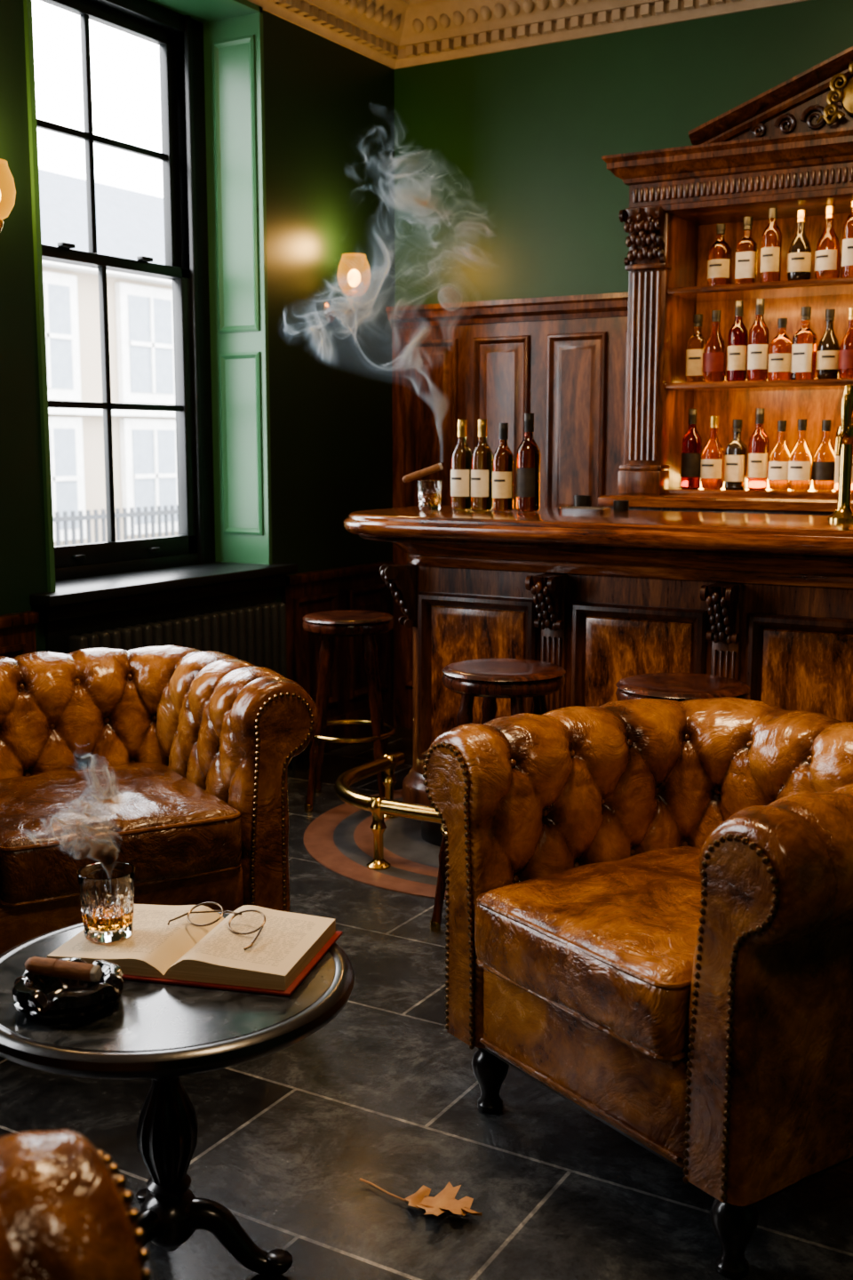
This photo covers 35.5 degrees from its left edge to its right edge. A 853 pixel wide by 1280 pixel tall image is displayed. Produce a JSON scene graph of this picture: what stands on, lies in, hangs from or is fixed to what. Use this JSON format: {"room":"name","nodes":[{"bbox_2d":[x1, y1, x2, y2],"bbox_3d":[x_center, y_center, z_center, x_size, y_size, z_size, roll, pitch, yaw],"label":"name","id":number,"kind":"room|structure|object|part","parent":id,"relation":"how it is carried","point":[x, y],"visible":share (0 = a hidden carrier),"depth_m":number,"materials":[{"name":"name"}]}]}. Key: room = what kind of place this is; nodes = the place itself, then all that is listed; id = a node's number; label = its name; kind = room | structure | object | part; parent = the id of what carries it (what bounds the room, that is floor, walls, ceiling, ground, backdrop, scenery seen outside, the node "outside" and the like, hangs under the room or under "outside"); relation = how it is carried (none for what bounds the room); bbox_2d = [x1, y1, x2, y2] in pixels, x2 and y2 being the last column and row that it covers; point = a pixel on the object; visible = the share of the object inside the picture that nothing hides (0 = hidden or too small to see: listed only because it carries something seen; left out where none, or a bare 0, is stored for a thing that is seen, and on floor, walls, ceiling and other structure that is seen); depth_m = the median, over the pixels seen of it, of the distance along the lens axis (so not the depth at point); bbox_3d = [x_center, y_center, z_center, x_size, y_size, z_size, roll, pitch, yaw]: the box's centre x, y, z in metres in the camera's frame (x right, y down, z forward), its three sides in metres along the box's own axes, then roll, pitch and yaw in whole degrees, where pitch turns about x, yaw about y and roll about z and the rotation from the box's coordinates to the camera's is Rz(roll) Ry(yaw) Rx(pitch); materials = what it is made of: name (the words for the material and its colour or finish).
{"room":"bar","nodes":[
{"label":"bar","id":0,"kind":"room"},
{"bbox_2d":[0,0,395,709],"bbox_3d":[-2.041,-0.761,3.256,0.360,3.200,7.270,5,10,30],"label":"wall","id":1,"kind":"structure","parent":0,"point":[330,106],"depth_m":5.45,"materials":[{"name":"green paint"}]},
{"bbox_2d":[0,158,15,231],"bbox_3d":[-1.295,-1.260,3.906,0.200,0.270,0.140,5,10,30],"label":"wall sconce","id":2,"kind":"object","parent":1,"relation":"attached to","point":[12,192],"visible":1,"depth_m":3.88,"materials":[{"name":"glass"}]},
{"bbox_2d":[0,610,39,658],"bbox_3d":[-1.514,0.359,3.922,0.044,0.790,1.000,5,10,30],"label":"trim","id":3,"kind":"structure","parent":1,"relation":"attached to","point":[17,629],"depth_m":4.22,"materials":[{"name":"brown wood"}]},
{"bbox_2d":[36,0,215,580],"bbox_3d":[-1.198,-1.301,4.868,0.115,2.120,1.190,5,10,30],"label":"window","id":4,"kind":"structure","parent":1,"relation":"in","point":[180,37],"depth_m":5.16,"materials":[{"name":"black paint"}]},
{"bbox_2d":[57,241,160,559],"bbox_3d":[-1.157,-0.864,4.908,0.030,1.105,0.460,5,10,30],"label":"hardware piece","id":5,"kind":"object","parent":4,"relation":"attached to","point":[63,244],"visible":1,"depth_m":4.82,"materials":[{"name":"black paint"}]},
{"bbox_2d":[23,0,271,591],"bbox_3d":[-1.043,-1.288,4.778,0.275,2.121,1.192,5,10,30],"label":"window shutters","id":6,"kind":"object","parent":1,"relation":"attached to","point":[233,29],"visible":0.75,"depth_m":5.22,"materials":[{"name":"green wood"}]},
{"bbox_2d":[29,561,298,654],"bbox_3d":[-1.010,0.179,4.974,0.350,0.842,1.350,5,10,30],"label":"sill","id":7,"kind":"structure","parent":1,"relation":"attached to","point":[78,606],"depth_m":4.76,"materials":[{"name":"black paint"}]},
{"bbox_2d":[281,560,394,764],"bbox_3d":[-0.369,0.077,5.844,0.044,0.790,0.810,5,10,30],"label":"wall paneling","id":8,"kind":"structure","parent":1,"relation":"attached to","point":[360,587],"depth_m":5.83,"materials":[{"name":"brown wood"}]},
{"bbox_2d":[322,253,371,322],"bbox_3d":[-0.326,-1.460,5.540,0.200,0.270,0.140,5,10,30],"label":"wall sconce","id":9,"kind":"object","parent":1,"relation":"attached to","point":[354,276],"visible":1,"depth_m":5.51,"materials":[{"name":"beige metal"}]},
{"bbox_3d":[-0.348,-1.372,5.566,0.128,0.066,0.018,5,10,30],"label":"arm","id":10,"kind":"part","parent":9,"relation":"part of","materials":[{"name":"gold metal"}]},
{"bbox_3d":[-0.300,-1.497,5.519,0.056,0.073,0.056,5,10,30],"label":"lamp bulb","id":11,"kind":"part","parent":9,"relation":"part of","materials":[{"name":"white glass"}]},
{"bbox_3d":[-0.300,-1.509,5.517,0.140,0.167,0.140,5,10,30],"label":"lamp shade","id":12,"kind":"part","parent":9,"relation":"part of","materials":[{"name":"clear glass"}]},
{"bbox_2d":[247,0,809,69],"bbox_3d":[0.643,-1.996,1.477,5.870,0.240,6.870,5,10,30],"label":"crown molding","id":13,"kind":"structure","parent":1,"relation":"attached to","point":[394,34],"depth_m":5.47,"materials":[{"name":"beige paint"}]},
{"bbox_2d":[0,726,852,1279],"bbox_3d":[0.574,1.095,1.972,6.430,0.100,7.270,5,10,30],"label":"floor","id":14,"kind":"structure","parent":0,"point":[381,1094],"depth_m":2.50,"materials":[{"name":"tile"}]},
{"bbox_2d":[0,1128,151,1279],"bbox_3d":[-0.785,0.757,1.228,0.823,0.784,0.985,-6,10,-34],"label":"armchair","id":15,"kind":"object","parent":14,"relation":"on","point":[67,1212],"visible":1,"depth_m":1.00,"materials":[{"name":"leather"}]},
{"bbox_2d":[0,645,318,954],"bbox_3d":[-0.852,0.457,3.276,0.986,0.784,0.822,-5,10,-30],"label":"armchair","id":16,"kind":"object","parent":14,"relation":"on","point":[170,763],"visible":0.96,"depth_m":3.12,"materials":[{"name":"leather"}]},
{"bbox_2d":[0,761,241,907],"bbox_3d":[-0.794,0.436,3.170,0.542,0.189,0.584,-5,10,-30],"label":"seat cushion","id":17,"kind":"object","parent":16,"relation":"on","point":[179,824],"depth_m":3.00,"materials":[{"name":"leather"}]},
{"bbox_3d":[-0.838,0.594,3.270,0.570,0.185,0.668,-5,10,-30],"label":"seat","id":18,"kind":"part","parent":16,"relation":"part of","materials":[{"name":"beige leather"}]},
{"bbox_2d":[0,909,354,1275],"bbox_3d":[-0.413,0.768,2.126,0.600,0.500,0.600,5,10,30],"label":"pedestal table","id":19,"kind":"object","parent":14,"relation":"on","point":[162,1033],"visible":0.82,"depth_m":1.97,"materials":[{"name":"black wood"}]},
{"bbox_2d":[11,957,123,1022],"bbox_3d":[-0.528,0.516,1.968,0.158,0.046,0.158,-2,9,-12],"label":"ashtray","id":20,"kind":"object","parent":19,"relation":"on","point":[46,998],"visible":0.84,"depth_m":1.92,"materials":[{"name":"black glass"}]},
{"bbox_2d":[24,956,102,982],"bbox_3d":[-0.533,0.482,1.953,0.119,0.026,0.026,4,9,14],"label":"cigar","id":21,"kind":"object","parent":20,"relation":"on","point":[51,967],"visible":1,"depth_m":1.94,"materials":[{"name":"brown plant"}]},
{"bbox_2d":[47,904,342,996],"bbox_3d":[-0.375,0.489,2.172,0.416,0.040,0.266,2,9,14],"label":"open book","id":22,"kind":"object","parent":19,"relation":"on","point":[289,945],"visible":0.74,"depth_m":2.11,"materials":[{"name":"paper"},{"name":"cloth"}]},
{"bbox_2d":[77,861,135,942],"bbox_3d":[-0.518,0.426,2.166,0.092,0.108,0.092,1,8,6],"label":"tumbler","id":23,"kind":"object","parent":22,"relation":"on","point":[106,889],"visible":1,"depth_m":2.14,"materials":[{"name":"clear glass"}]},
{"bbox_2d":[168,902,265,950],"bbox_3d":[-0.326,0.459,2.178,0.184,0.029,0.102,6,10,35],"label":"spectacles","id":24,"kind":"object","parent":22,"relation":"on","point":[235,914],"visible":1,"depth_m":2.19,"materials":[{"name":"metal"}]},
{"bbox_2d":[68,601,295,769],"bbox_3d":[-0.867,0.264,4.883,0.070,0.701,1.279,5,10,30],"label":"radiator","id":25,"kind":"object","parent":14,"relation":"on","point":[256,635],"visible":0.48,"depth_m":4.97,"materials":[{"name":"metal"}]},
{"bbox_2d":[302,609,395,812],"bbox_3d":[-0.286,0.257,4.924,0.341,0.706,0.341,0,8,2],"label":"bar stool","id":26,"kind":"object","parent":14,"relation":"on","point":[328,624],"visible":0.86,"depth_m":4.81,"materials":[{"name":"brown wood"}]},
{"bbox_3d":[-0.286,-0.061,4.877,0.336,0.064,0.336,0,8,2],"label":"seat","id":27,"kind":"part","parent":26,"relation":"part of","materials":[{"name":"brown wood"}]},
{"bbox_2d":[304,789,447,899],"bbox_3d":[0.281,0.663,4.563,1.400,0.003,1.400,5,10,30],"label":"rug","id":28,"kind":"object","parent":14,"relation":"on","point":[340,839],"visible":0.14,"depth_m":4.37,"materials":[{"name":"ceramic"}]},
{"bbox_2d":[360,1177,481,1215],"bbox_3d":[-0.005,0.973,2.349,0.111,0.029,0.230,-7,11,-39],"label":"fallen leaf","id":29,"kind":"object","parent":14,"relation":"on","point":[444,1201],"visible":1,"depth_m":2.32,"materials":[{"name":"orange plant"}]},
{"bbox_3d":[-0.028,0.981,2.342,0.221,0.006,0.019,5,10,30],"label":"stem","id":30,"kind":"part","parent":29,"relation":"part of","materials":[{"name":"brown plant"}]},
{"bbox_3d":[0.024,0.978,2.312,0.111,0.029,0.114,-4,9,-26],"label":"blade","id":31,"kind":"part","parent":29,"relation":"part of","materials":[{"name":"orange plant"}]},
{"bbox_2d":[430,658,566,931],"bbox_3d":[0.209,0.431,3.669,0.343,0.726,0.343,4,9,27],"label":"bar stool","id":32,"kind":"object","parent":14,"relation":"on","point":[516,679],"visible":0.38,"depth_m":3.57,"materials":[{"name":"brown wood"}]},
{"bbox_3d":[0.209,0.103,3.621,0.336,0.064,0.336,4,9,27],"label":"seat","id":33,"kind":"part","parent":32,"relation":"part of","materials":[{"name":"brown wood"}]},
{"bbox_2d":[344,505,852,846],"bbox_3d":[1.244,0.212,3.859,3.300,1.100,0.810,5,10,30],"label":"bar counter","id":34,"kind":"object","parent":14,"relation":"on","point":[764,602],"depth_m":3.93,"materials":[{"name":"brown wood"}]},
{"bbox_2d":[334,751,442,870],"bbox_3d":[1.094,0.664,3.776,3.208,0.230,0.618,5,10,30],"label":"rail","id":35,"kind":"object","parent":34,"relation":"attached to","point":[381,807],"visible":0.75,"depth_m":4.19,"materials":[{"name":"gold metal"}]},
{"bbox_3d":[-0.151,0.603,4.190,0.076,0.230,0.076,5,10,30],"label":"post","id":36,"kind":"part","parent":35,"relation":"part of","materials":[{"name":"gold metal"}]},
{"bbox_3d":[1.104,0.579,3.766,3.194,0.048,0.604,5,10,30],"label":"rail","id":37,"kind":"part","parent":35,"relation":"part of","materials":[{"name":"gold metal"}]},
{"bbox_3d":[-0.134,0.518,4.766,0.076,0.230,0.076,5,10,30],"label":"post","id":38,"kind":"part","parent":35,"relation":"part of","materials":[{"name":"gold metal"}]},
{"bbox_3d":[1.315,0.571,3.923,3.060,0.110,0.590,5,10,30],"label":"moulding","id":39,"kind":"part","parent":34,"relation":"part of","materials":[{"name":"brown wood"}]},
{"bbox_2d":[416,480,442,510],"bbox_3d":[0.011,-0.489,4.497,0.086,0.100,0.086,5,10,30],"label":"tumbler","id":40,"kind":"object","parent":34,"relation":"on","point":[429,492],"visible":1,"depth_m":4.46,"materials":[{"name":"clear glass"}]},
{"bbox_2d":[402,463,443,482],"bbox_3d":[-0.013,-0.561,4.474,0.138,0.066,0.026,-1,8,-4],"label":"cigar","id":41,"kind":"object","parent":40,"relation":"on","point":[436,468],"visible":1,"depth_m":4.46,"materials":[{"name":"brown plant"}]},
{"bbox_2d":[450,419,471,510],"bbox_3d":[0.120,-0.593,4.509,0.074,0.301,0.076,6,10,36],"label":"bottle","id":42,"kind":"object","parent":34,"relation":"on","point":[461,455],"visible":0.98,"depth_m":4.49,"materials":[{"name":"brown glass"}]},
{"bbox_2d":[471,419,493,510],"bbox_3d":[0.187,-0.587,4.470,0.074,0.301,0.076,8,11,42],"label":"bottle","id":43,"kind":"object","parent":34,"relation":"on","point":[482,458],"visible":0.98,"depth_m":4.45,"materials":[{"name":"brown glass"}]},
{"bbox_2d":[492,423,514,511],"bbox_3d":[0.254,-0.574,4.420,0.071,0.289,0.073,4,9,25],"label":"bottle","id":44,"kind":"object","parent":34,"relation":"on","point":[503,460],"visible":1,"depth_m":4.40,"materials":[{"name":"orange glass"}]},
{"bbox_2d":[516,413,540,511],"bbox_3d":[0.335,-0.583,4.383,0.080,0.319,0.078,-8,12,-44],"label":"bottle","id":45,"kind":"object","parent":34,"relation":"on","point":[528,456],"visible":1,"depth_m":4.36,"materials":[{"name":"orange glass"}]},
{"bbox_2d":[574,495,591,506],"bbox_3d":[0.524,-0.460,4.477,0.060,0.050,0.060,5,10,30],"label":"caddy","id":46,"kind":"object","parent":34,"relation":"on","point":[580,500],"visible":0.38,"depth_m":4.45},
{"bbox_2d":[558,505,612,512],"bbox_3d":[0.519,-0.428,4.373,0.166,0.016,0.096,5,10,30],"label":"drip tray","id":47,"kind":"object","parent":34,"relation":"on","point":[570,508],"visible":1,"depth_m":4.34,"materials":[{"name":"metal"}]},
{"bbox_2d":[344,505,852,556],"bbox_3d":[1.215,-0.298,3.784,3.250,0.070,0.780,5,10,30],"label":"countertop","id":48,"kind":"structure","parent":34,"relation":"on","point":[771,533],"depth_m":3.85,"materials":[{"name":"brown wood"}]},
{"bbox_2d":[613,500,629,511],"bbox_3d":[0.647,-0.446,4.429,0.050,0.035,0.050,5,10,30],"label":"caddy","id":49,"kind":"object","parent":34,"relation":"on","point":[619,505],"visible":1,"depth_m":4.41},
{"bbox_3d":[1.315,-0.223,3.806,3.190,0.115,0.720,5,10,30],"label":"neck moulding","id":50,"kind":"part","parent":34,"relation":"part of","materials":[{"name":"brown wood"}]},
{"bbox_2d":[827,384,852,521],"bbox_3d":[1.192,-0.534,3.808,0.090,0.390,0.153,5,10,30],"label":"tap","id":51,"kind":"object","parent":34,"relation":"on","point":[844,512],"visible":1,"depth_m":3.82,"materials":[{"name":"gold metal"}]},
{"bbox_3d":[1.181,-0.559,3.786,0.018,0.070,0.110,5,10,30],"label":"spout","id":52,"kind":"part","parent":51,"relation":"part of","materials":[{"name":"gold metal"}]},
{"bbox_3d":[1.192,-0.649,3.793,0.028,0.102,0.027,5,10,30],"label":"handle","id":53,"kind":"part","parent":51,"relation":"part of","materials":[{"name":"gold metal"}]},
{"bbox_2d":[423,696,852,1278],"bbox_3d":[0.558,0.566,2.528,0.821,0.786,0.958,-6,10,-34],"label":"armchair","id":54,"kind":"object","parent":14,"relation":"on","point":[650,902],"visible":1,"depth_m":2.30,"materials":[{"name":"leather"}]},
{"bbox_3d":[0.128,0.864,2.668,0.076,0.155,0.076,-6,10,-34],"label":"leg","id":55,"kind":"part","parent":54,"relation":"part of","materials":[{"name":"black wood"}]},
{"bbox_3d":[0.534,0.702,2.531,0.668,0.185,0.546,-6,10,-34],"label":"seat","id":56,"kind":"part","parent":54,"relation":"part of","materials":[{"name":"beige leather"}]},
{"bbox_2d":[474,845,702,1056],"bbox_3d":[0.462,0.541,2.457,0.584,0.185,0.518,-6,10,-34],"label":"seat cushion","id":57,"kind":"object","parent":54,"relation":"on","point":[606,944],"depth_m":2.33,"materials":[{"name":"leather"}]},
{"bbox_3d":[0.546,0.795,2.552,0.660,0.025,0.766,-6,10,-34],"label":"frame","id":58,"kind":"part","parent":54,"relation":"part of","materials":[{"name":"brown leather"}]},
{"bbox_3d":[0.494,0.942,2.142,0.076,0.155,0.076,-6,10,-34],"label":"leg","id":59,"kind":"part","parent":54,"relation":"part of","materials":[{"name":"black wood"}]},
{"bbox_2d":[616,672,751,701],"bbox_3d":[0.650,0.465,3.435,0.343,0.726,0.343,5,10,30],"label":"bar stool","id":60,"kind":"object","parent":14,"relation":"on","point":[675,686],"visible":0.19,"depth_m":3.33,"materials":[{"name":"brown wood"}]},
{"bbox_2d":[598,46,852,515],"bbox_3d":[1.549,-0.716,4.843,1.820,2.650,0.630,5,10,30],"label":"bar cabinet","id":61,"kind":"object","parent":14,"relation":"on","point":[788,148],"visible":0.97,"depth_m":4.97,"materials":[{"name":"brown wood"}]},
{"bbox_2d":[686,313,707,382],"bbox_3d":[1.039,-1.115,5.114,0.074,0.261,0.073,4,9,26],"label":"bottle","id":62,"kind":"object","parent":61,"relation":"on","point":[696,345],"visible":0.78,"depth_m":5.09,"materials":[{"name":"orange glass"}]},
{"bbox_2d":[702,310,727,382],"bbox_3d":[1.092,-1.108,5.038,0.089,0.270,0.090,7,11,41],"label":"bottle","id":63,"kind":"object","parent":61,"relation":"on","point":[715,355],"visible":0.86,"depth_m":5.01,"materials":[{"name":"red glass"}]},
{"bbox_2d":[707,224,732,285],"bbox_3d":[1.098,-1.436,4.990,0.088,0.232,0.090,6,10,35],"label":"bottle","id":64,"kind":"object","parent":61,"relation":"on","point":[720,255],"visible":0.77,"depth_m":4.96,"materials":[{"name":"orange glass"}]},
{"bbox_2d":[598,493,852,511],"bbox_3d":[1.529,-0.498,4.841,1.720,0.040,0.550,5,10,30],"label":"countertop","id":65,"kind":"structure","parent":61,"relation":"on","point":[662,500],"depth_m":4.81,"materials":[{"name":"brown wood"}]},
{"bbox_2d":[680,408,702,488],"bbox_3d":[1.020,-0.734,5.127,0.075,0.304,0.076,3,9,22],"label":"bottle","id":66,"kind":"object","parent":65,"relation":"on","point":[692,445],"visible":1,"depth_m":5.10,"materials":[{"name":"red glass"}]},
{"bbox_2d":[700,416,725,489],"bbox_3d":[1.097,-0.716,5.096,0.091,0.277,0.093,7,11,41],"label":"bottle","id":67,"kind":"object","parent":65,"relation":"on","point":[712,467],"visible":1,"depth_m":5.07,"materials":[{"name":"orange glass"}]},
{"bbox_2d":[724,419,748,489],"bbox_3d":[1.180,-0.706,5.076,0.075,0.264,0.074,6,10,37],"label":"bottle","id":68,"kind":"object","parent":65,"relation":"on","point":[736,452],"visible":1,"depth_m":5.05,"materials":[{"name":"black glass"}]},
{"bbox_2d":[747,408,769,489],"bbox_3d":[1.255,-0.721,5.037,0.075,0.304,0.076,4,9,26],"label":"bottle","id":69,"kind":"object","parent":65,"relation":"on","point":[759,443],"visible":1,"depth_m":5.01,"materials":[{"name":"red glass"}]},
{"bbox_2d":[768,420,791,489],"bbox_3d":[1.330,-0.693,5.004,0.085,0.258,0.087,7,11,38],"label":"bottle","id":70,"kind":"object","parent":65,"relation":"on","point":[778,475],"visible":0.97,"depth_m":4.98,"materials":[{"name":"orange glass"}]},
{"bbox_2d":[788,418,812,490],"bbox_3d":[1.388,-0.686,4.939,0.086,0.262,0.088,7,11,39],"label":"bottle","id":71,"kind":"object","parent":65,"relation":"on","point":[800,463],"visible":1,"depth_m":4.92,"materials":[{"name":"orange glass"}]},
{"bbox_2d":[812,419,835,490],"bbox_3d":[1.471,-0.681,4.917,0.085,0.259,0.087,6,10,34],"label":"bottle","id":72,"kind":"object","parent":65,"relation":"on","point":[824,462],"visible":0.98,"depth_m":4.89,"materials":[{"name":"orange glass"}]},
{"bbox_2d":[834,416,852,491],"bbox_3d":[1.528,-0.675,4.849,0.076,0.268,0.075,3,9,17],"label":"bottle","id":73,"kind":"object","parent":65,"relation":"on","point":[837,458],"visible":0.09,"depth_m":4.83,"materials":[{"name":"orange glass"}]},
{"bbox_3d":[1.528,-0.652,4.854,0.073,0.221,0.073,3,9,17],"label":"glass","id":74,"kind":"part","parent":73,"relation":"part of","materials":[{"name":"clear glass"}]},
{"bbox_2d":[727,300,748,381],"bbox_3d":[1.169,-1.118,5.002,0.074,0.299,0.075,5,10,31],"label":"bottle","id":75,"kind":"object","parent":61,"relation":"on","point":[738,339],"visible":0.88,"depth_m":4.98,"materials":[{"name":"red glass"}]},
{"bbox_2d":[735,216,758,283],"bbox_3d":[1.190,-1.440,4.951,0.072,0.251,0.070,5,10,30],"label":"bottle","id":76,"kind":"object","parent":61,"relation":"on","point":[746,272],"visible":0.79,"depth_m":4.93,"materials":[{"name":"orange glass"}]},
{"bbox_2d":[747,298,769,381],"bbox_3d":[1.233,-1.110,4.945,0.074,0.300,0.076,4,9,26],"label":"bottle","id":77,"kind":"object","parent":61,"relation":"on","point":[759,332],"visible":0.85,"depth_m":4.92,"materials":[{"name":"orange glass"}]},
{"bbox_2d":[664,487,852,497],"bbox_3d":[1.572,-0.536,4.909,1.358,0.025,0.328,5,10,30],"label":"shelf","id":78,"kind":"object","parent":61,"relation":"attached to","point":[812,492],"depth_m":4.95,"materials":[{"name":"brown wood"}]},
{"bbox_2d":[664,378,852,391],"bbox_3d":[1.572,-0.932,4.851,1.358,0.025,0.328,5,10,30],"label":"shelf","id":79,"kind":"object","parent":61,"relation":"attached to","point":[671,385],"depth_m":4.94,"materials":[{"name":"brown wood"}]},
{"bbox_2d":[667,276,852,302],"bbox_3d":[1.572,-1.278,4.800,1.358,0.025,0.328,5,10,30],"label":"shelf","id":80,"kind":"object","parent":61,"relation":"attached to","point":[836,289],"depth_m":4.94,"materials":[{"name":"brown wood"}]},
{"bbox_3d":[1.518,-1.876,4.619,1.160,0.290,0.295,5,10,30],"label":"raking cornice","id":81,"kind":"part","parent":61,"relation":"part of","materials":[{"name":"brown wood"}]},
{"bbox_2d":[760,208,782,282],"bbox_3d":[1.264,-1.450,4.881,0.072,0.291,0.073,6,10,37],"label":"bottle","id":82,"kind":"object","parent":61,"relation":"on","point":[772,239],"visible":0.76,"depth_m":4.86,"materials":[{"name":"orange glass"}]},
{"bbox_3d":[1.661,-1.080,4.982,1.360,1.070,0.030,5,10,30],"label":"panel","id":83,"kind":"part","parent":61,"relation":"part of","materials":[{"name":"brown wood"}]},
{"bbox_2d":[768,318,792,380],"bbox_3d":[1.307,-1.069,4.912,0.087,0.228,0.088,6,10,34],"label":"bottle","id":84,"kind":"object","parent":61,"relation":"on","point":[780,348],"visible":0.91,"depth_m":4.88,"materials":[{"name":"orange glass"}]},
{"bbox_2d":[786,209,811,280],"bbox_3d":[1.361,-1.430,4.855,0.086,0.260,0.087,4,9,24],"label":"bottle","id":85,"kind":"object","parent":61,"relation":"on","point":[799,256],"visible":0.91,"depth_m":4.83,"materials":[{"name":"black glass"}]},
{"bbox_2d":[791,306,817,379],"bbox_3d":[1.382,-1.081,4.871,0.074,0.265,0.075,-8,12,-43],"label":"bottle","id":86,"kind":"object","parent":61,"relation":"on","point":[804,341],"visible":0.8,"depth_m":4.85,"materials":[{"name":"orange glass"}]},
{"bbox_2d":[814,205,840,279],"bbox_3d":[1.453,-1.429,4.819,0.090,0.269,0.089,-8,11,-42],"label":"bottle","id":87,"kind":"object","parent":61,"relation":"on","point":[828,255],"visible":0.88,"depth_m":4.79,"materials":[{"name":"orange glass"}]},
{"bbox_2d":[816,309,839,379],"bbox_3d":[1.461,-1.071,4.841,0.084,0.254,0.085,2,9,16],"label":"bottle","id":88,"kind":"object","parent":61,"relation":"on","point":[828,353],"visible":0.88,"depth_m":4.82,"materials":[{"name":"black glass"}]},
{"bbox_2d":[838,307,852,378],"bbox_3d":[1.526,-1.063,4.787,0.083,0.252,0.084,5,10,30],"label":"bottle","id":89,"kind":"object","parent":61,"relation":"on","point":[845,364],"visible":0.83,"depth_m":4.77,"materials":[{"name":"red glass"}]},
{"bbox_2d":[840,200,852,277],"bbox_3d":[1.518,-1.437,4.733,0.076,0.310,0.078,2,9,15],"label":"bottle","id":90,"kind":"object","parent":61,"relation":"on","point":[847,256],"visible":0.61,"depth_m":4.72,"materials":[{"name":"orange glass"}]},
{"bbox_2d":[394,0,852,306],"bbox_3d":[2.523,-0.966,4.655,6.070,3.200,0.200,5,10,30],"label":"wall","id":91,"kind":"structure","parent":0,"point":[505,189],"depth_m":5.58,"materials":[{"name":"green paint"}]},
{"bbox_2d":[386,292,696,728],"bbox_3d":[2.367,-0.328,4.681,5.870,1.930,0.075,5,10,30],"label":"wall paneling","id":92,"kind":"structure","parent":91,"relation":"attached to","point":[560,360],"depth_m":5.76,"materials":[{"name":"brown wood"}]},
{"label":"outside","id":93,"kind":"structure","parent":0,"visible":0},
{"bbox_3d":[-11.214,-1.241,24.089,36.300,0.100,60.000,5,10,30],"label":"ground","id":94,"kind":"structure","parent":93,"visible":0},
{"bbox_2d":[42,266,177,545],"bbox_3d":[-7.943,-4.575,27.518,6.000,5.500,20.000,5,10,30],"label":"facade","id":95,"kind":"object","parent":94,"relation":"on","point":[87,284],"visible":0.02,"depth_m":24.72,"materials":[{"name":"cream painted plaster"},{"name":"white paint"}]},
{"bbox_2d":[42,260,177,541],"bbox_3d":[-5.186,-4.611,25.871,0.400,5.050,20.000,5,10,30],"label":"trim","id":96,"kind":"structure","parent":95,"relation":"attached to","point":[123,290],"depth_m":25.02,"materials":[{"name":"white paint"}]},
{"bbox_2d":[39,168,165,264],"bbox_3d":[-6.306,-8.194,26.012,2.800,2.100,20.000,5,10,30],"label":"roof","id":97,"kind":"structure","parent":96,"relation":"on","point":[130,223],"depth_m":26.08,"materials":[{"name":"stone"}]},
{"bbox_2d":[47,283,176,529],"bbox_3d":[-5.327,-4.433,25.864,0.090,4.300,17.400,5,10,30],"label":"pane","id":98,"kind":"object","parent":96,"relation":"attached to","point":[59,296],"visible":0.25,"depth_m":25.45,"materials":[{"name":"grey glass"}]},
{"bbox_2d":[52,504,178,545],"bbox_3d":[-4.349,-1.119,18.261,0.060,1.350,17.000,5,10,30],"label":"railings","id":99,"kind":"object","parent":94,"relation":"on","point":[139,514],"visible":0.07,"depth_m":18.36,"materials":[{"name":"paint"}]}
]}

